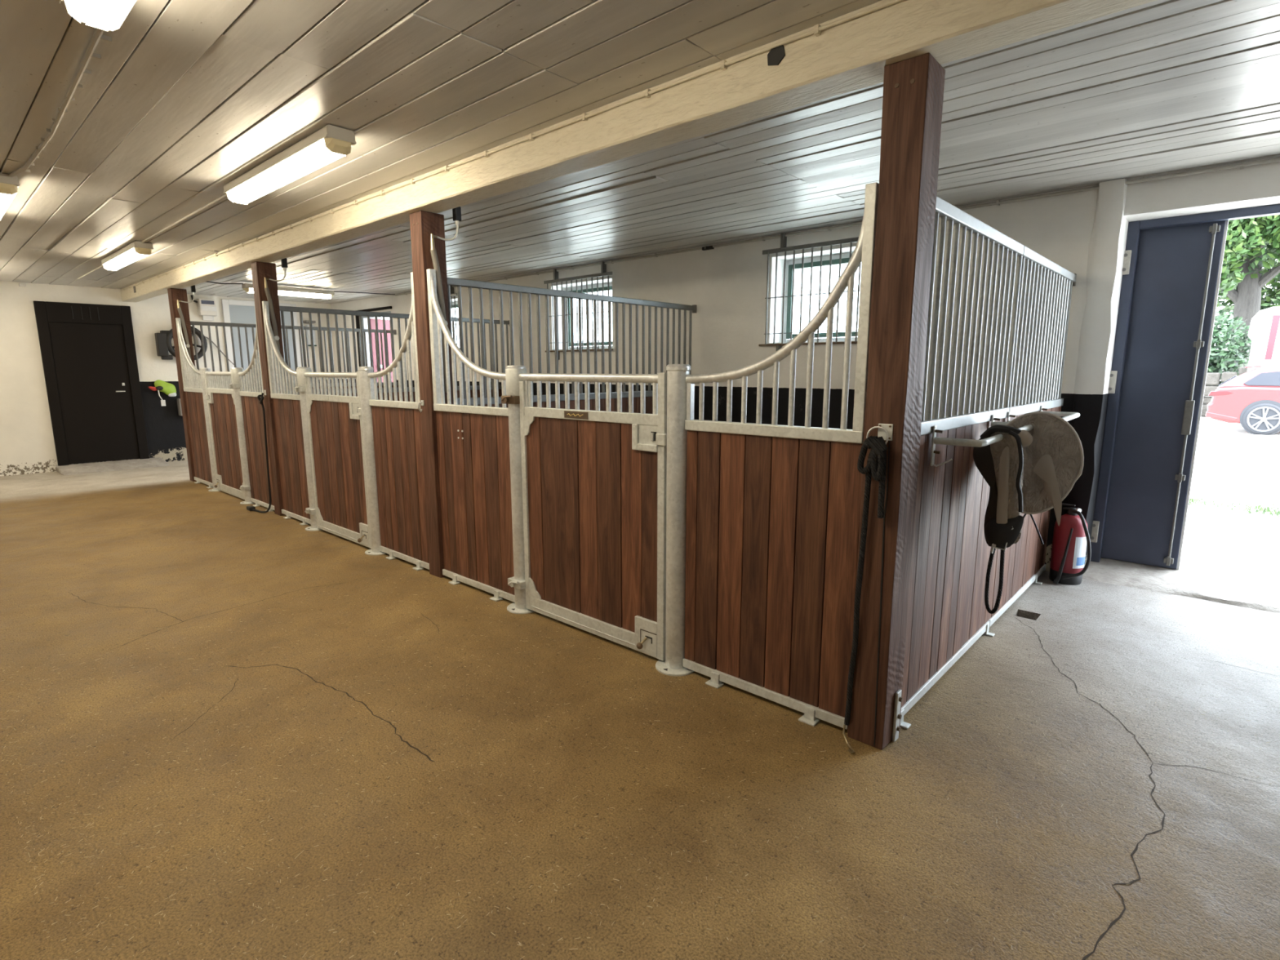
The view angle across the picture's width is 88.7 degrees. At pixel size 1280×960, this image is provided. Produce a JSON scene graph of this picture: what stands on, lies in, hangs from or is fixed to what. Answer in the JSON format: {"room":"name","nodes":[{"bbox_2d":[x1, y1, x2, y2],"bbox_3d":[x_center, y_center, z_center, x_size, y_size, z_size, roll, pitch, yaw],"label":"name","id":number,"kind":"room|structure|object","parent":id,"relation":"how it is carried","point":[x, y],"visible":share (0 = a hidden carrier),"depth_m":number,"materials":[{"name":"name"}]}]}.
{"room":"farm building","nodes":[
{"label":"farm building","id":0,"kind":"room"},
{"bbox_2d":[0,280,335,476],"bbox_3d":[-8.294,-1.531,8.960,0.300,2.845,8.030,9,13,41],"label":"wall","id":1,"kind":"structure","parent":0,"point":[27,442],"depth_m":9.04,"materials":[{"name":"white paint"}]},
{"bbox_2d":[17,283,26,286],"bbox_3d":[-8.172,-2.583,8.655,0.050,0.040,0.070,9,13,41],"label":"junction box","id":2,"kind":"object","parent":1,"relation":"attached to","point":[20,284],"visible":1,"depth_m":8.64,"materials":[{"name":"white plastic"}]},
{"bbox_2d":[33,301,149,466],"bbox_3d":[-7.751,-1.340,9.308,0.086,2.270,1.040,9,13,41],"label":"door","id":3,"kind":"structure","parent":1,"relation":"in","point":[88,353],"depth_m":9.29,"materials":[{"name":"black paint"}]},
{"bbox_2d":[55,457,168,475],"bbox_3d":[-7.542,-0.205,9.392,0.538,0.083,1.220,9,13,41],"label":"threshold","id":4,"kind":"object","parent":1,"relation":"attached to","point":[88,468],"depth_m":9.32,"materials":[{"name":"concrete"}]},
{"bbox_2d":[148,379,176,405],"bbox_3d":[-7.208,-1.317,9.884,0.124,0.390,0.344,6,11,30],"label":"bag","id":5,"kind":"object","parent":1,"relation":"hanging from","point":[168,388],"visible":1,"depth_m":9.86,"materials":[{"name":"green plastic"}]},
{"bbox_2d":[177,398,182,415],"bbox_3d":[-7.010,-1.133,10.147,0.120,0.260,0.250,9,13,41],"label":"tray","id":6,"kind":"object","parent":1,"relation":"attached to","point":[179,403],"visible":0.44,"depth_m":10.04,"materials":[{"name":"grey plastic"}]},
{"bbox_2d":[154,326,234,364],"bbox_3d":[-6.847,-2.067,10.137,0.154,0.637,1.047,9,13,41],"label":"hose reel","id":7,"kind":"object","parent":1,"relation":"attached to","point":[163,339],"visible":0.46,"depth_m":9.80,"materials":[{"name":"black plastic"}]},
{"bbox_2d":[191,294,217,320],"bbox_3d":[-6.763,-2.673,10.157,0.130,0.372,0.311,9,13,41],"label":"meter box","id":8,"kind":"object","parent":1,"relation":"attached to","point":[206,308],"visible":0.98,"depth_m":10.15,"materials":[{"name":"white plastic"}]},
{"bbox_2d":[221,298,301,378],"bbox_3d":[-6.248,-1.699,10.966,0.040,2.500,1.110,9,13,41],"label":"door","id":9,"kind":"structure","parent":1,"relation":"in","point":[234,311],"depth_m":10.64,"materials":[{"name":"white paint"}]},
{"bbox_2d":[302,320,316,346],"bbox_3d":[-5.711,-2.537,11.328,0.170,0.430,0.170,9,13,41],"label":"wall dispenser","id":10,"kind":"object","parent":1,"relation":"attached to","point":[305,321],"visible":0.6,"depth_m":11.31,"materials":[{"name":"white plastic"}]},
{"bbox_2d":[0,460,1279,959],"bbox_3d":[-2.329,0.808,4.044,16.170,0.141,8.470,9,13,41],"label":"floor","id":11,"kind":"structure","parent":0,"point":[100,561],"depth_m":2.26,"materials":[{"name":"concrete"}]},
{"bbox_2d":[167,288,196,481],"bbox_3d":[-5.665,-1.166,8.203,0.144,2.372,0.167,9,13,41],"label":"timber post","id":12,"kind":"object","parent":11,"relation":"on","point":[174,294],"visible":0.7,"depth_m":8.07,"materials":[{"name":"wood"}]},
{"bbox_2d":[177,284,195,360],"bbox_3d":[-5.546,-1.864,8.058,0.208,1.296,0.056,-7,12,-35],"label":"pipe","id":13,"kind":"object","parent":12,"relation":"attached to","point":[193,287],"visible":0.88,"depth_m":8.01,"materials":[{"name":"grey metal"}]},
{"bbox_2d":[175,317,213,488],"bbox_3d":[-5.331,-0.929,7.853,0.859,2.020,0.080,9,13,41],"label":"panel","id":14,"kind":"object","parent":11,"relation":"on","point":[191,376],"visible":0.71,"depth_m":7.95,"materials":[{"name":"wood"}]},
{"bbox_2d":[199,367,222,491],"bbox_3d":[-4.970,-0.582,7.592,0.196,1.422,0.196,9,13,41],"label":"steel post","id":15,"kind":"object","parent":11,"relation":"on","point":[202,370],"visible":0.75,"depth_m":7.54,"materials":[{"name":"silver metal"}]},
{"bbox_2d":[228,367,255,504],"bbox_3d":[-4.155,-0.459,6.864,0.196,1.422,0.196,9,13,41],"label":"steel post","id":16,"kind":"object","parent":11,"relation":"on","point":[235,384],"visible":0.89,"depth_m":6.82,"materials":[{"name":"silver metal"}]},
{"bbox_2d":[204,370,244,499],"bbox_3d":[-4.588,-0.509,7.210,0.996,1.365,0.097,9,13,41],"label":"gate","id":17,"kind":"object","parent":16,"relation":"attached to","point":[220,397],"visible":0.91,"depth_m":7.24,"materials":[{"name":"wood"}]},
{"bbox_2d":[237,308,274,511],"bbox_3d":[-3.856,-0.708,6.536,0.717,2.020,0.080,9,13,41],"label":"panel","id":18,"kind":"object","parent":11,"relation":"on","point":[251,382],"visible":0.74,"depth_m":6.60,"materials":[{"name":"wood"}]},
{"bbox_2d":[251,261,286,515],"bbox_3d":[-3.494,-0.840,6.262,0.144,2.372,0.171,9,13,41],"label":"timber post","id":19,"kind":"object","parent":11,"relation":"on","point":[260,270],"visible":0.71,"depth_m":6.14,"materials":[{"name":"wood"}]},
{"bbox_2d":[246,392,271,512],"bbox_3d":[-3.771,-0.262,6.410,0.474,1.181,0.071,6,11,32],"label":"cord","id":20,"kind":"object","parent":19,"relation":"hanging from","point":[251,508],"visible":1,"depth_m":6.35,"materials":[{"name":"black rubber"}]},
{"bbox_2d":[264,257,287,385],"bbox_3d":[-3.374,-1.538,6.118,0.208,1.296,0.056,-7,12,-35],"label":"pipe","id":21,"kind":"object","parent":19,"relation":"attached to","point":[284,261],"visible":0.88,"depth_m":6.07,"materials":[{"name":"grey metal"}]},
{"bbox_2d":[262,301,311,525],"bbox_3d":[-3.202,-0.609,5.952,0.744,2.020,0.080,9,13,41],"label":"panel","id":22,"kind":"object","parent":11,"relation":"on","point":[286,406],"visible":0.78,"depth_m":6.02,"materials":[{"name":"wood"}]},
{"bbox_2d":[190,320,397,389],"bbox_3d":[-4.680,-1.165,9.284,0.090,2.005,2.727,9,13,41],"label":"divider","id":23,"kind":"object","parent":11,"relation":"on","point":[193,323],"visible":0.23,"depth_m":9.04,"materials":[{"name":"metal"}]},
{"bbox_2d":[293,367,321,531],"bbox_3d":[-2.883,-0.268,5.729,0.196,1.422,0.196,9,13,41],"label":"steel post","id":24,"kind":"object","parent":11,"relation":"on","point":[300,371],"visible":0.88,"depth_m":5.68,"materials":[{"name":"silver metal"}]},
{"bbox_2d":[303,371,371,548],"bbox_3d":[-2.476,-0.192,5.324,1.041,1.365,0.097,9,13,41],"label":"gate","id":25,"kind":"object","parent":24,"relation":"attached to","point":[335,422],"visible":0.94,"depth_m":5.33,"materials":[{"name":"wood"}]},
{"bbox_2d":[357,366,386,555],"bbox_3d":[-2.035,-0.141,4.971,0.196,1.422,0.196,9,13,41],"label":"steel post","id":26,"kind":"object","parent":11,"relation":"on","point":[366,415],"visible":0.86,"depth_m":4.93,"materials":[{"name":"silver metal"}]},
{"bbox_2d":[279,306,509,401],"bbox_3d":[-2.508,-0.839,7.344,0.090,2.005,2.727,9,13,41],"label":"divider","id":27,"kind":"object","parent":11,"relation":"on","point":[301,309],"visible":0.17,"depth_m":6.83,"materials":[{"name":"metal"}]},
{"bbox_2d":[367,271,429,570],"bbox_3d":[-1.728,-0.388,4.635,0.744,2.020,0.080,9,13,41],"label":"panel","id":28,"kind":"object","parent":11,"relation":"on","point":[397,424],"visible":0.81,"depth_m":4.66,"materials":[{"name":"wood"}]},
{"bbox_2d":[409,210,453,577],"bbox_3d":[-1.367,-0.517,4.340,0.144,2.372,0.206,9,13,41],"label":"timber post","id":29,"kind":"object","parent":11,"relation":"on","point":[423,224],"visible":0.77,"depth_m":4.25,"materials":[{"name":"wood"}]},
{"bbox_2d":[430,206,461,392],"bbox_3d":[-1.236,-1.217,4.208,0.208,1.296,0.056,-7,12,-35],"label":"pipe","id":30,"kind":"object","parent":29,"relation":"attached to","point":[456,212],"visible":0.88,"depth_m":4.16,"materials":[{"name":"grey metal"}]},
{"bbox_2d":[426,268,515,602],"bbox_3d":[-1.037,-0.284,4.019,0.814,2.020,0.080,9,13,41],"label":"panel","id":31,"kind":"object","parent":11,"relation":"on","point":[473,441],"visible":0.79,"depth_m":4.08,"materials":[{"name":"wood"}]},
{"bbox_2d":[501,365,534,613],"bbox_3d":[-0.693,0.060,3.772,0.196,1.422,0.196,9,13,41],"label":"steel post","id":32,"kind":"object","parent":11,"relation":"on","point":[512,397],"visible":0.77,"depth_m":3.72,"materials":[{"name":"silver metal"}]},
{"bbox_2d":[518,372,666,660],"bbox_3d":[-0.278,0.138,3.361,1.062,1.365,0.097,9,13,41],"label":"gate","id":33,"kind":"object","parent":32,"relation":"attached to","point":[594,482],"visible":0.98,"depth_m":3.33,"materials":[{"name":"wood"}]},
{"bbox_2d":[447,277,697,413],"bbox_3d":[-0.370,-0.517,5.435,0.090,2.005,2.727,9,13,41],"label":"divider","id":34,"kind":"object","parent":11,"relation":"on","point":[470,284],"visible":0.34,"depth_m":5.20,"materials":[{"name":"metal"}]},
{"bbox_2d":[655,364,694,675],"bbox_3d":[0.171,0.190,3.001,0.196,1.422,0.196,9,13,41],"label":"steel post","id":35,"kind":"object","parent":11,"relation":"on","point":[677,434],"visible":0.89,"depth_m":2.96,"materials":[{"name":"silver metal"}]},
{"bbox_2d":[682,182,879,728],"bbox_3d":[0.504,-0.053,2.643,0.814,2.020,0.080,9,13,41],"label":"panel","id":36,"kind":"object","parent":11,"relation":"on","point":[772,517],"visible":0.93,"depth_m":2.64,"materials":[{"name":"wood"}]},
{"bbox_2d":[847,53,945,750],"bbox_3d":[0.903,-0.178,2.325,0.164,2.372,0.188,9,13,41],"label":"timber post","id":37,"kind":"object","parent":11,"relation":"on","point":[913,97],"visible":0.84,"depth_m":2.25,"materials":[{"name":"wood"}]},
{"bbox_2d":[842,435,888,753],"bbox_3d":[0.807,0.421,2.370,0.085,1.171,0.116,-1,10,-6],"label":"lead rope","id":38,"kind":"object","parent":37,"relation":"attached to","point":[877,453],"visible":1,"depth_m":2.31,"materials":[{"name":"black fabric"}]},
{"bbox_2d":[900,195,1076,728],"bbox_3d":[1.913,-0.177,3.410,0.090,2.005,2.747,9,13,41],"label":"divider","id":39,"kind":"object","parent":11,"relation":"on","point":[1000,310],"visible":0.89,"depth_m":2.93,"materials":[{"name":"wood"}]},
{"bbox_2d":[930,414,1033,466],"bbox_3d":[1.468,-0.171,2.756,0.188,0.158,0.838,9,13,41],"label":"rack","id":40,"kind":"object","parent":39,"relation":"attached to","point":[942,441],"visible":0.72,"depth_m":2.49,"materials":[{"name":"metal"}]},
{"bbox_2d":[973,424,1032,553],"bbox_3d":[1.446,0.034,2.625,0.117,0.514,0.220,-4,11,-24],"label":"saddle","id":41,"kind":"object","parent":40,"relation":"hanging from","point":[1001,463],"visible":1,"depth_m":2.57,"materials":[{"name":"dark brown leather"},{"name":"brown leather"},{"name":"beige cloth"}]},
{"bbox_2d":[984,547,1004,613],"bbox_3d":[1.439,0.397,2.655,0.064,0.307,0.015,9,13,41],"label":"rope loop","id":42,"kind":"object","parent":41,"relation":"hanging from","point":[993,611],"visible":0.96,"depth_m":2.65,"materials":[{"name":"black leather"}]},
{"bbox_2d":[1006,411,1084,544],"bbox_3d":[1.762,-0.008,2.943,0.361,0.591,0.185,9,13,41],"label":"saddle","id":43,"kind":"object","parent":40,"relation":"hanging from","point":[1054,460],"visible":0.76,"depth_m":2.88,"materials":[{"name":"brown leather"},{"name":"beige cloth"}]},
{"bbox_2d":[1006,405,1079,422],"bbox_3d":[2.189,-0.303,3.530,0.203,0.158,0.768,9,13,41],"label":"rack","id":44,"kind":"object","parent":39,"relation":"attached to","point":[1068,415],"visible":0.38,"depth_m":3.70,"materials":[{"name":"metal"}]},
{"bbox_2d":[1048,503,1091,585],"bbox_3d":[2.839,0.421,4.316,0.192,0.520,0.221,3,10,19],"label":"fire extinguisher","id":45,"kind":"object","parent":11,"relation":"on","point":[1071,537],"visible":0.98,"depth_m":4.27,"materials":[{"name":"red metal"}]},
{"bbox_2d":[1075,555,1085,565],"bbox_3d":[2.882,0.528,4.269,0.091,0.055,0.012,-5,11,-26],"label":"print","id":46,"kind":"object","parent":45,"relation":"attached to","point":[1080,560],"depth_m":4.26,"materials":[{"name":"blue paper"}]},
{"bbox_2d":[0,0,1279,303],"bbox_3d":[-2.333,-1.925,3.581,16.170,0.326,8.470,9,13,41],"label":"ceiling","id":47,"kind":"structure","parent":0,"point":[186,98],"depth_m":3.08,"materials":[{"name":"grey paint"}]},
{"bbox_2d":[0,173,19,219],"bbox_3d":[-4.287,-1.829,4.332,1.450,0.113,0.144,9,13,41],"label":"ceiling lamp","id":48,"kind":"object","parent":47,"relation":"attached to","point":[9,185],"visible":0.96,"depth_m":3.90,"materials":[{"name":"grey plastic"}]},
{"bbox_2d":[8,20,124,177],"bbox_3d":[-2.684,-1.653,2.985,2.762,0.022,0.080,9,13,41],"label":"cable","id":49,"kind":"object","parent":47,"relation":"attached to","point":[97,35],"visible":0.93,"depth_m":2.71,"materials":[{"name":"grey plastic"}]},
{"bbox_2d":[58,0,136,32],"bbox_3d":[-1.137,-1.356,1.519,1.520,0.113,0.144,9,13,41],"label":"ceiling lamp","id":50,"kind":"object","parent":47,"relation":"attached to","point":[108,15],"visible":1,"depth_m":1.93,"materials":[{"name":"grey plastic"}]},
{"bbox_2d":[101,240,153,271],"bbox_3d":[-5.043,-2.181,6.417,1.500,0.113,0.144,9,13,41],"label":"ceiling lamp","id":51,"kind":"object","parent":47,"relation":"attached to","point":[135,251],"visible":1,"depth_m":6.17,"materials":[{"name":"grey plastic"}]},
{"bbox_2d":[77,194,227,279],"bbox_3d":[-4.827,-2.199,6.219,6.180,0.016,0.033,9,13,42],"label":"cable","id":52,"kind":"object","parent":47,"relation":"attached to","point":[224,195],"visible":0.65,"depth_m":5.07,"materials":[{"name":"grey plastic"}]},
{"bbox_2d":[241,283,253,293],"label":"ceiling lamp","id":53,"kind":"object","parent":47,"relation":"attached to","point":[248,288],"depth_m":8.60,"materials":[{"name":"grey plastic"}]},
{"bbox_2d":[223,124,355,204],"bbox_3d":[-1.994,-1.715,3.641,1.520,0.113,0.144,9,13,41],"label":"ceiling lamp","id":54,"kind":"object","parent":47,"relation":"attached to","point":[329,144],"visible":1,"depth_m":3.43,"materials":[{"name":"grey plastic"}]},
{"bbox_2d":[205,280,395,294],"bbox_3d":[-4.703,-2.665,9.109,0.080,0.054,2.653,9,13,44],"label":"cable","id":55,"kind":"object","parent":47,"relation":"attached to","point":[207,281],"visible":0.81,"depth_m":9.56,"materials":[{"name":"black plastic"}]},
{"bbox_2d":[277,286,334,299],"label":"ceiling lamp","id":56,"kind":"object","parent":47,"relation":"attached to","point":[294,291],"depth_m":9.11,"materials":[{"name":"grey plastic"}]},
{"bbox_2d":[120,0,1155,302],"bbox_3d":[-1.681,-1.811,4.368,15.520,0.175,0.190,9,13,41],"label":"ceiling beam","id":57,"kind":"structure","parent":47,"relation":"attached to","point":[851,55],"depth_m":2.55,"materials":[{"name":"beige paint"}]},
{"bbox_2d":[120,0,902,291],"bbox_3d":[-1.725,-1.860,4.273,15.530,0.028,0.021,9,13,41],"label":"cable","id":58,"kind":"object","parent":57,"relation":"attached to","point":[817,29],"visible":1,"depth_m":2.84,"materials":[{"name":"beige paint"}]},
{"bbox_2d":[330,156,1279,571],"bbox_3d":[0.397,-1.170,6.765,16.170,2.845,0.340,9,13,41],"label":"wall","id":59,"kind":"structure","parent":0,"point":[726,284],"depth_m":5.91,"materials":[{"name":"white paint"}]},
{"bbox_2d":[355,306,393,382],"bbox_3d":[-4.045,-1.651,11.054,1.220,2.370,0.835,9,13,41],"label":"door","id":60,"kind":"structure","parent":59,"relation":"in","point":[364,318],"depth_m":11.04,"materials":[{"name":"grey paint"}]},
{"bbox_2d":[449,285,457,317],"bbox_3d":[-2.524,-2.442,8.960,0.159,0.419,0.057,9,13,41],"label":"window grille","id":61,"kind":"object","parent":59,"relation":"in","point":[452,292],"depth_m":8.97,"materials":[{"name":"metal"}]},
{"bbox_2d":[450,301,457,308],"bbox_3d":[-2.772,-2.194,9.454,1.035,0.747,0.310,9,13,41],"label":"window","id":62,"kind":"structure","parent":59,"relation":"in","point":[456,302],"depth_m":9.41,"materials":[{"name":"white glass"}]},
{"bbox_2d":[451,321,457,344],"bbox_3d":[-2.539,-2.028,9.044,0.115,0.296,0.057,9,13,41],"label":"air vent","id":63,"kind":"object","parent":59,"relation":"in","point":[455,322],"depth_m":9.01,"materials":[{"name":"metal"}]},
{"bbox_2d":[543,261,613,359],"bbox_3d":[-0.701,-1.881,7.381,1.130,1.025,0.057,9,13,41],"label":"window grille","id":64,"kind":"object","parent":59,"relation":"in","point":[603,267],"visible":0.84,"depth_m":7.35,"materials":[{"name":"metal"}]},
{"bbox_2d":[551,282,613,350],"bbox_3d":[-0.578,-1.864,7.495,1.035,0.747,0.310,9,13,41],"label":"window","id":65,"kind":"structure","parent":59,"relation":"in","point":[605,285],"depth_m":7.63,"materials":[{"name":"white paint"}]},
{"bbox_2d":[758,233,861,351],"bbox_3d":[1.494,-1.552,5.421,1.130,1.025,0.057,9,13,41],"label":"bars","id":66,"kind":"object","parent":59,"relation":"in","point":[783,248],"visible":0.62,"depth_m":5.49,"materials":[{"name":"metal"}]},
{"bbox_2d":[767,252,857,343],"bbox_3d":[1.616,-1.535,5.535,1.035,0.747,0.310,9,13,41],"label":"window","id":67,"kind":"structure","parent":59,"relation":"in","point":[845,256],"depth_m":5.76,"materials":[{"name":"white paint"}]},
{"bbox_2d":[395,156,1279,295],"bbox_3d":[1.139,-2.100,5.665,13.180,0.030,0.041,9,13,41],"label":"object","id":68,"kind":"object","parent":59,"relation":"attached to","point":[1242,164],"visible":0.83,"depth_m":4.50,"materials":[{"name":"grey"}]},
{"bbox_2d":[702,245,714,250],"bbox_3d":[0.635,-2.168,6.116,0.120,0.030,0.030,9,13,41],"label":"coupling","id":69,"kind":"object","parent":68,"relation":"attached to","point":[708,247],"visible":1,"depth_m":6.10,"materials":[{"name":"black plastic"}]},
{"bbox_2d":[1062,178,1127,578],"bbox_3d":[2.927,-0.598,4.269,0.174,2.545,0.056,9,13,41],"label":"pillar","id":70,"kind":"structure","parent":59,"relation":"attached to","point":[1104,244],"depth_m":4.19,"materials":[{"name":"white paint"}]},
{"bbox_2d":[1082,557,1279,613],"bbox_3d":[3.918,0.682,4.131,1.950,0.105,0.886,9,13,41],"label":"threshold","id":71,"kind":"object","parent":59,"relation":"attached to","point":[1231,586],"depth_m":4.21,"materials":[{"name":"concrete"}]},
{"bbox_2d":[1090,204,1279,569],"bbox_3d":[3.836,-0.446,3.876,1.785,2.295,0.137,9,13,41],"label":"door","id":72,"kind":"structure","parent":59,"relation":"in","point":[1172,267],"depth_m":4.28,"materials":[{"name":"blue paint"}]},
{"label":"outside","id":73,"kind":"structure","parent":0,"visible":0},
{"bbox_2d":[1180,416,1279,575],"bbox_3d":[22.135,-2.878,25.557,80.000,0.119,56.730,9,13,41],"label":"ground","id":74,"kind":"structure","parent":73,"point":[1231,462],"depth_m":7.19,"materials":[{"name":"white concrete"}]},
{"bbox_2d":[1200,366,1247,417],"bbox_3d":[17.822,-2.488,18.070,9.584,1.614,0.560,9,13,41],"label":"stone wall","id":75,"kind":"structure","parent":74,"relation":"on","point":[1212,380],"depth_m":18.89,"materials":[{"name":"grey stone"}]},
{"bbox_2d":[1213,275,1236,332],"bbox_3d":[19.156,-7.057,26.056,7.021,8.160,3.011,9,13,41],"label":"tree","id":76,"kind":"object","parent":74,"relation":"on","point":[1223,304],"visible":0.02,"depth_m":24.01,"materials":[{"name":"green plant"}]},
{"bbox_2d":[1207,309,1251,385],"bbox_3d":[16.928,-3.788,20.399,1.598,3.410,3.354,-6,11,-32],"label":"bush","id":77,"kind":"object","parent":74,"relation":"on","point":[1221,353],"visible":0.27,"depth_m":19.29,"materials":[{"name":"green plant"}]},
{"bbox_2d":[1188,493,1279,518],"bbox_3d":[6.543,0.357,6.046,1.005,0.060,3.217,-6,11,-32],"label":"grass strip","id":78,"kind":"object","parent":74,"relation":"on","point":[1264,508],"visible":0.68,"depth_m":6.66,"materials":[{"name":"green plant"}]},
{"bbox_2d":[1205,365,1279,435],"bbox_3d":[14.768,-1.657,13.722,4.302,1.495,1.964,9,13,41],"label":"car","id":79,"kind":"object","parent":74,"relation":"on","point":[1251,399],"visible":1,"depth_m":14.02,"materials":[{"name":"red paint"}]},
{"bbox_2d":[1208,391,1232,395],"bbox_3d":[12.811,-1.913,14.421,0.416,0.119,0.262,9,13,41],"label":"tail light","id":80,"kind":"object","parent":79,"relation":"attached to","point":[1212,393],"depth_m":14.33,"materials":[{"name":"red plastic"}]},
{"bbox_2d":[1217,214,1279,381],"bbox_3d":[20.263,-7.093,21.570,6.893,9.728,5.479,9,13,41],"label":"tree","id":81,"kind":"object","parent":74,"relation":"on","point":[1246,239],"visible":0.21,"depth_m":20.71,"materials":[{"name":"green plant"}]},
{"bbox_2d":[1218,241,1279,323],"bbox_3d":[26.740,-7.295,24.081,8.656,9.270,3.680,9,13,41],"label":"tree","id":82,"kind":"object","parent":74,"relation":"on","point":[1272,298],"visible":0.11,"depth_m":25.40,"materials":[{"name":"green plant"}]},
{"bbox_2d":[1247,306,1279,371],"bbox_3d":[18.137,-2.819,16.112,4.850,2.930,2.115,9,13,41],"label":"trailer","id":83,"kind":"object","parent":74,"relation":"on","point":[1264,333],"visible":0.65,"depth_m":16.61,"materials":[{"name":"white paint"}]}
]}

